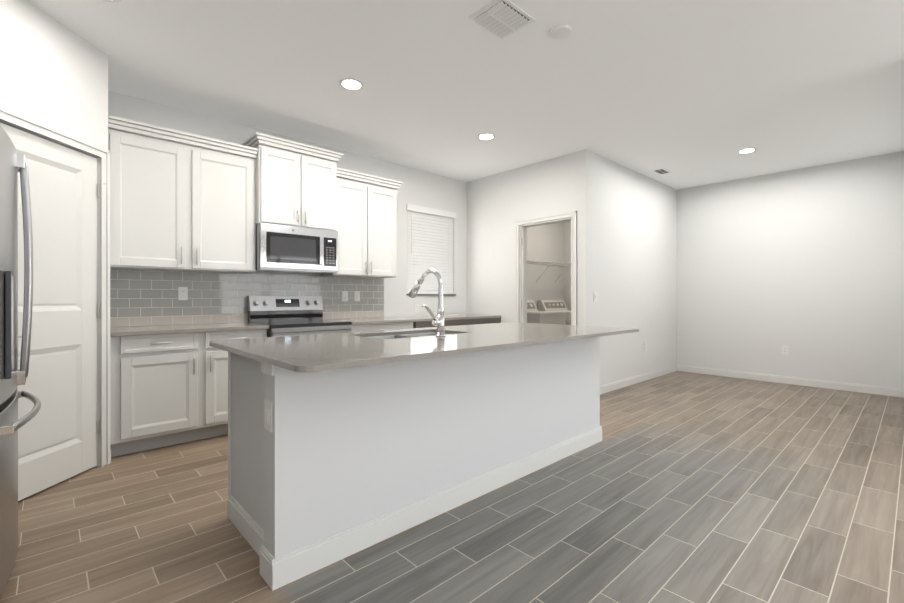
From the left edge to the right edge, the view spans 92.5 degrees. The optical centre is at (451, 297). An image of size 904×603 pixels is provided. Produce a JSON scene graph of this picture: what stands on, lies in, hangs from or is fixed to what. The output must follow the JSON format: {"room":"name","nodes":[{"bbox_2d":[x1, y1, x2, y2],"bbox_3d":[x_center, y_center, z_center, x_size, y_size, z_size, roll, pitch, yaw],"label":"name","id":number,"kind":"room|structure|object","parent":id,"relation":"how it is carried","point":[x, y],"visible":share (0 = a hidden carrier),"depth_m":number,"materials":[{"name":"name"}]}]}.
{"room":"kitchen","nodes":[
{"label":"kitchen","id":0,"kind":"room"},
{"bbox_2d":[0,0,107,466],"bbox_3d":[-2.827,-0.264,2.547,1.265,2.810,1.311,0,0,-43],"label":"wall","id":1,"kind":"structure","parent":0,"point":[53,73],"depth_m":2.58,"materials":[{"name":"white paint"}]},
{"bbox_2d":[0,106,109,500],"bbox_3d":[-2.412,0.067,2.559,0.146,2.148,0.842,0,0,2],"label":"door","id":2,"kind":"structure","parent":1,"relation":"attached to","point":[66,378],"depth_m":2.67,"materials":[{"name":"white paint"}]},
{"bbox_2d":[108,91,563,326],"bbox_3d":[-0.811,-0.266,5.398,8.340,2.810,0.120,0,0,-43],"label":"wall","id":3,"kind":"structure","parent":0,"point":[545,243],"depth_m":5.54,"materials":[{"name":"white paint"}]},
{"bbox_2d":[108,123,259,274],"bbox_3d":[-2.297,-0.766,3.706,1.087,1.068,0.330,0,0,-43],"label":"upper cabinet","id":4,"kind":"object","parent":3,"relation":"attached to","point":[189,212],"depth_m":3.55,"materials":[{"name":"white paint"}]},
{"bbox_2d":[110,269,383,326],"bbox_3d":[-1.818,-0.002,4.372,2.693,0.481,0.008,0,0,-43],"label":"backsplash","id":5,"kind":"structure","parent":3,"relation":"attached to","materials":[{"name":"tile"}]},
{"bbox_2d":[244,139,339,234],"bbox_3d":[-1.590,-1.049,4.312,0.770,0.743,0.405,0,0,-43],"label":"upper cabinet","id":6,"kind":"object","parent":3,"relation":"attached to","point":[296,186],"depth_m":4.13,"materials":[{"name":"white paint"}]},
{"bbox_2d":[256,223,337,273],"bbox_3d":[-1.576,-0.464,4.297,0.762,0.423,0.447,0,0,-43],"label":"microwave","id":7,"kind":"object","parent":6,"relation":"attached to","point":[289,249],"visible":0.96,"depth_m":4.12,"materials":[{"name":"silver metal"}]},
{"bbox_2d":[316,171,399,278],"bbox_3d":[-1.039,-0.761,4.876,0.803,1.058,0.330,0,0,-43],"label":"upper cabinet","id":8,"kind":"object","parent":3,"relation":"attached to","point":[367,237],"depth_m":4.76,"materials":[{"name":"white paint"}]},
{"bbox_2d":[406,210,455,295],"bbox_3d":[-0.302,-0.609,5.856,0.854,1.165,0.138,0,0,-43],"label":"window","id":9,"kind":"structure","parent":3,"relation":"in","point":[453,255],"depth_m":6.10,"materials":[{"name":"white paint"}]},
{"bbox_2d":[406,204,455,293],"bbox_3d":[-0.279,-0.623,5.832,0.860,1.146,0.075,0,0,-43],"label":"window blinds","id":10,"kind":"object","parent":9,"relation":"attached to","point":[430,238],"visible":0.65,"depth_m":5.82,"materials":[{"name":"white plastic"}]},
{"bbox_2d":[527,260,570,282],"bbox_3d":[1.293,-0.419,7.054,2.386,0.335,0.315,0,0,-43],"label":"wire shelf","id":11,"kind":"object","parent":3,"relation":"attached to","point":[546,263],"visible":0.44,"depth_m":7.28,"materials":[{"name":"white metal"}]},
{"bbox_2d":[0,371,903,602],"bbox_3d":[2.025,1.191,2.349,8.340,0.100,8.449,0,0,-43],"label":"floor","id":12,"kind":"structure","parent":0,"point":[680,487],"depth_m":2.18,"materials":[{"name":"tile"}]},
{"bbox_2d":[0,125,40,596],"bbox_3d":[-2.152,0.248,1.606,0.911,1.787,0.910,0,0,-43],"label":"refrigerator","id":13,"kind":"object","parent":12,"relation":"on","point":[13,164],"visible":1,"depth_m":1.69,"materials":[{"name":"grey metal"}]},
{"bbox_2d":[110,327,268,456],"bbox_3d":[-2.199,0.705,3.600,1.085,0.870,0.620,0,0,-43],"label":"base cabinet","id":14,"kind":"object","parent":12,"relation":"on","point":[166,390],"depth_m":3.25,"materials":[{"name":"white paint"}]},
{"bbox_2d":[110,323,267,338],"bbox_3d":[-2.188,0.255,3.589,1.086,0.030,0.650,0,0,-43],"label":"countertop","id":15,"kind":"structure","parent":14,"relation":"on","point":[165,328],"depth_m":3.47,"materials":[{"name":"grey stone"}]},
{"bbox_2d":[246,296,351,336],"bbox_3d":[-1.457,0.563,4.169,0.766,1.155,0.737,0,0,-43],"label":"range","id":16,"kind":"object","parent":12,"relation":"on","point":[289,315],"visible":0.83,"depth_m":4.24,"materials":[{"name":"grey metal"}]},
{"bbox_2d":[352,323,415,331],"bbox_3d":[-0.939,0.705,4.772,0.800,0.870,0.620,0,0,-43],"label":"base cabinet","id":17,"kind":"object","parent":12,"relation":"on","point":[359,327],"depth_m":4.52,"materials":[{"name":"white paint"}]},
{"bbox_2d":[325,315,499,326],"bbox_3d":[-0.393,0.254,5.259,2.266,0.030,0.650,0,0,-43],"label":"countertop","id":18,"kind":"structure","parent":17,"relation":"on","point":[402,319],"depth_m":4.94,"materials":[{"name":"grey stone"}]},
{"bbox_2d":[209,269,638,590],"bbox_3d":[0.039,0.481,2.793,2.613,1.320,1.195,0,0,-43],"label":"kitchen island","id":19,"kind":"object","parent":12,"relation":"on","point":[341,446],"visible":1,"depth_m":2.13,"materials":[{"name":"white paint"}]},
{"bbox_2d":[209,322,638,371],"bbox_3d":[0.039,0.246,2.793,2.613,0.022,1.195,0,0,-43],"label":"island countertop","id":20,"kind":"structure","parent":19,"relation":"on","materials":[{"name":"stone"}]},
{"bbox_2d":[395,332,448,338],"bbox_3d":[-0.255,0.372,2.817,0.730,0.230,0.420,0,0,-43],"label":"island sink","id":21,"kind":"object","parent":20,"relation":"in","point":[397,334],"depth_m":3.07,"materials":[{"name":"silver metal"}]},
{"bbox_2d":[409,269,445,336],"bbox_3d":[-0.202,0.028,2.677,0.174,0.414,0.334,0,0,-43],"label":"faucet","id":22,"kind":"object","parent":20,"relation":"on","point":[439,322],"depth_m":2.60,"materials":[{"name":"silver metal"}]},
{"bbox_2d":[416,319,499,327],"bbox_3d":[-0.131,0.704,5.523,1.524,0.870,0.620,0,0,-43],"label":"base cabinet","id":23,"kind":"object","parent":12,"relation":"on","point":[448,322],"depth_m":5.29,"materials":[{"name":"white paint"}]},
{"bbox_2d":[527,300,565,324],"bbox_3d":[1.300,0.591,6.773,0.691,1.095,0.678,0,0,-43],"label":"washer","id":24,"kind":"object","parent":12,"relation":"on","point":[534,315],"visible":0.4,"depth_m":6.52,"materials":[{"name":"white metal"}]},
{"bbox_2d":[538,300,570,324],"bbox_3d":[1.952,0.591,7.379,0.691,1.095,0.678,0,0,-43],"label":"dryer","id":25,"kind":"object","parent":12,"relation":"on","point":[553,305],"visible":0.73,"depth_m":7.40,"materials":[{"name":"white metal"}]},
{"bbox_2d":[27,0,903,189],"bbox_3d":[2.025,-1.719,2.347,8.340,0.100,8.449,0,0,-43],"label":"ceiling","id":26,"kind":"structure","parent":0,"point":[690,93],"depth_m":3.27,"materials":[{"name":"white paint"}]},
{"bbox_2d":[102,0,121,2],"bbox_3d":[-1.907,-1.666,2.349,0.189,0.006,0.189,0,0,41],"label":"recessed light","id":27,"kind":"object","parent":26,"relation":"in","point":[113,1],"depth_m":2.43,"materials":[{"name":"white paint"}]},
{"bbox_2d":[339,78,363,90],"bbox_3d":[-0.787,-1.667,3.390,0.189,0.006,0.189,0,0,8],"label":"recessed light","id":28,"kind":"object","parent":26,"relation":"in","point":[352,84],"depth_m":3.38,"materials":[{"name":"white paint"}]},
{"bbox_2d":[477,133,494,139],"bbox_3d":[0.354,-1.667,4.491,0.189,0.006,0.189,0,0,41],"label":"recessed light","id":29,"kind":"object","parent":26,"relation":"in","point":[484,136],"depth_m":4.47,"materials":[{"name":"white paint"}]},
{"bbox_2d":[468,0,534,38],"bbox_3d":[0.299,-1.656,2.588,0.310,0.026,0.260,0,0,-43],"label":"ceiling vent","id":30,"kind":"object","parent":26,"relation":"in","point":[502,19],"visible":1,"depth_m":2.56,"materials":[{"name":"white metal"}]},
{"bbox_2d":[550,25,571,39],"bbox_3d":[0.683,-1.663,2.718,0.136,0.012,0.136,0,0,-43],"label":"smoke detector","id":31,"kind":"object","parent":26,"relation":"attached to","point":[559,32],"visible":1,"depth_m":2.71,"materials":[{"name":"white plastic"}]},
{"bbox_2d":[651,168,671,174],"bbox_3d":[2.773,-1.667,5.727,0.300,0.008,0.150,0,0,-43],"label":"ceiling vent","id":32,"kind":"object","parent":26,"relation":"in","point":[660,171],"visible":0.98,"depth_m":5.71,"materials":[{"name":"white metal"}]},
{"bbox_2d":[737,148,756,153],"bbox_3d":[3.356,-1.667,4.927,0.189,0.006,0.189,0,0,41],"label":"recessed light","id":33,"kind":"object","parent":26,"relation":"in","point":[748,150],"depth_m":4.91,"materials":[{"name":"white paint"}]},
{"bbox_2d":[467,149,590,325],"bbox_3d":[0.907,-0.266,5.617,0.120,2.810,1.899,0,0,-43],"label":"wall","id":34,"kind":"structure","parent":0,"point":[499,205],"depth_m":5.65,"materials":[{"name":"white paint"}]},
{"bbox_2d":[515,211,576,324],"bbox_3d":[1.173,0.073,5.331,0.156,2.132,0.894,0,0,-43],"label":"door frame","id":35,"kind":"structure","parent":34,"relation":"attached to","point":[521,226],"depth_m":5.56,"materials":[{"name":"white paint"}]},
{"bbox_2d":[564,221,570,310],"bbox_3d":[2.736,-0.267,7.399,0.180,2.810,1.779,0,0,-43],"label":"wall","id":36,"kind":"structure","parent":0,"point":[567,260],"depth_m":7.93,"materials":[{"name":"white paint"}]},
{"bbox_2d":[591,152,676,385],"bbox_3d":[2.502,-0.266,5.886,2.583,2.810,0.120,0,0,-43],"label":"wall","id":37,"kind":"structure","parent":0,"point":[633,249],"depth_m":5.68,"materials":[{"name":"white paint"}]},
{"bbox_2d":[594,292,596,301],"bbox_3d":[1.663,-0.010,5.014,0.072,0.117,0.011,0,0,-43],"label":"light switch","id":38,"kind":"object","parent":37,"relation":"attached to","point":[595,293],"depth_m":5.01,"materials":[{"name":"white plastic"}]},
{"bbox_2d":[600,364,677,394],"bbox_3d":[2.492,1.089,5.798,2.717,0.100,0.034,0,0,-43],"label":"baseboard","id":39,"kind":"structure","parent":37,"relation":"attached to","point":[626,382],"depth_m":5.73,"materials":[{"name":"white paint"}]},
{"bbox_2d":[677,151,903,388],"bbox_3d":[5.075,-0.266,5.103,0.120,2.810,8.329,0,0,-43],"label":"wall","id":40,"kind":"structure","parent":0,"point":[806,265],"depth_m":5.62,"materials":[{"name":"white paint"}]},
{"bbox_2d":[782,345,788,354],"bbox_3d":[4.406,0.694,5.727,0.009,0.117,0.072,0,0,-43],"label":"outlet","id":41,"kind":"object","parent":40,"relation":"attached to","point":[785,349],"depth_m":5.72,"materials":[{"name":"white plastic"}]},
{"bbox_2d":[678,365,903,397],"bbox_3d":[4.349,1.089,5.787,0.014,0.100,2.460,0,0,-43],"label":"baseboard","id":42,"kind":"structure","parent":40,"relation":"attached to","point":[826,384],"depth_m":5.61,"materials":[{"name":"white paint"}]}
]}

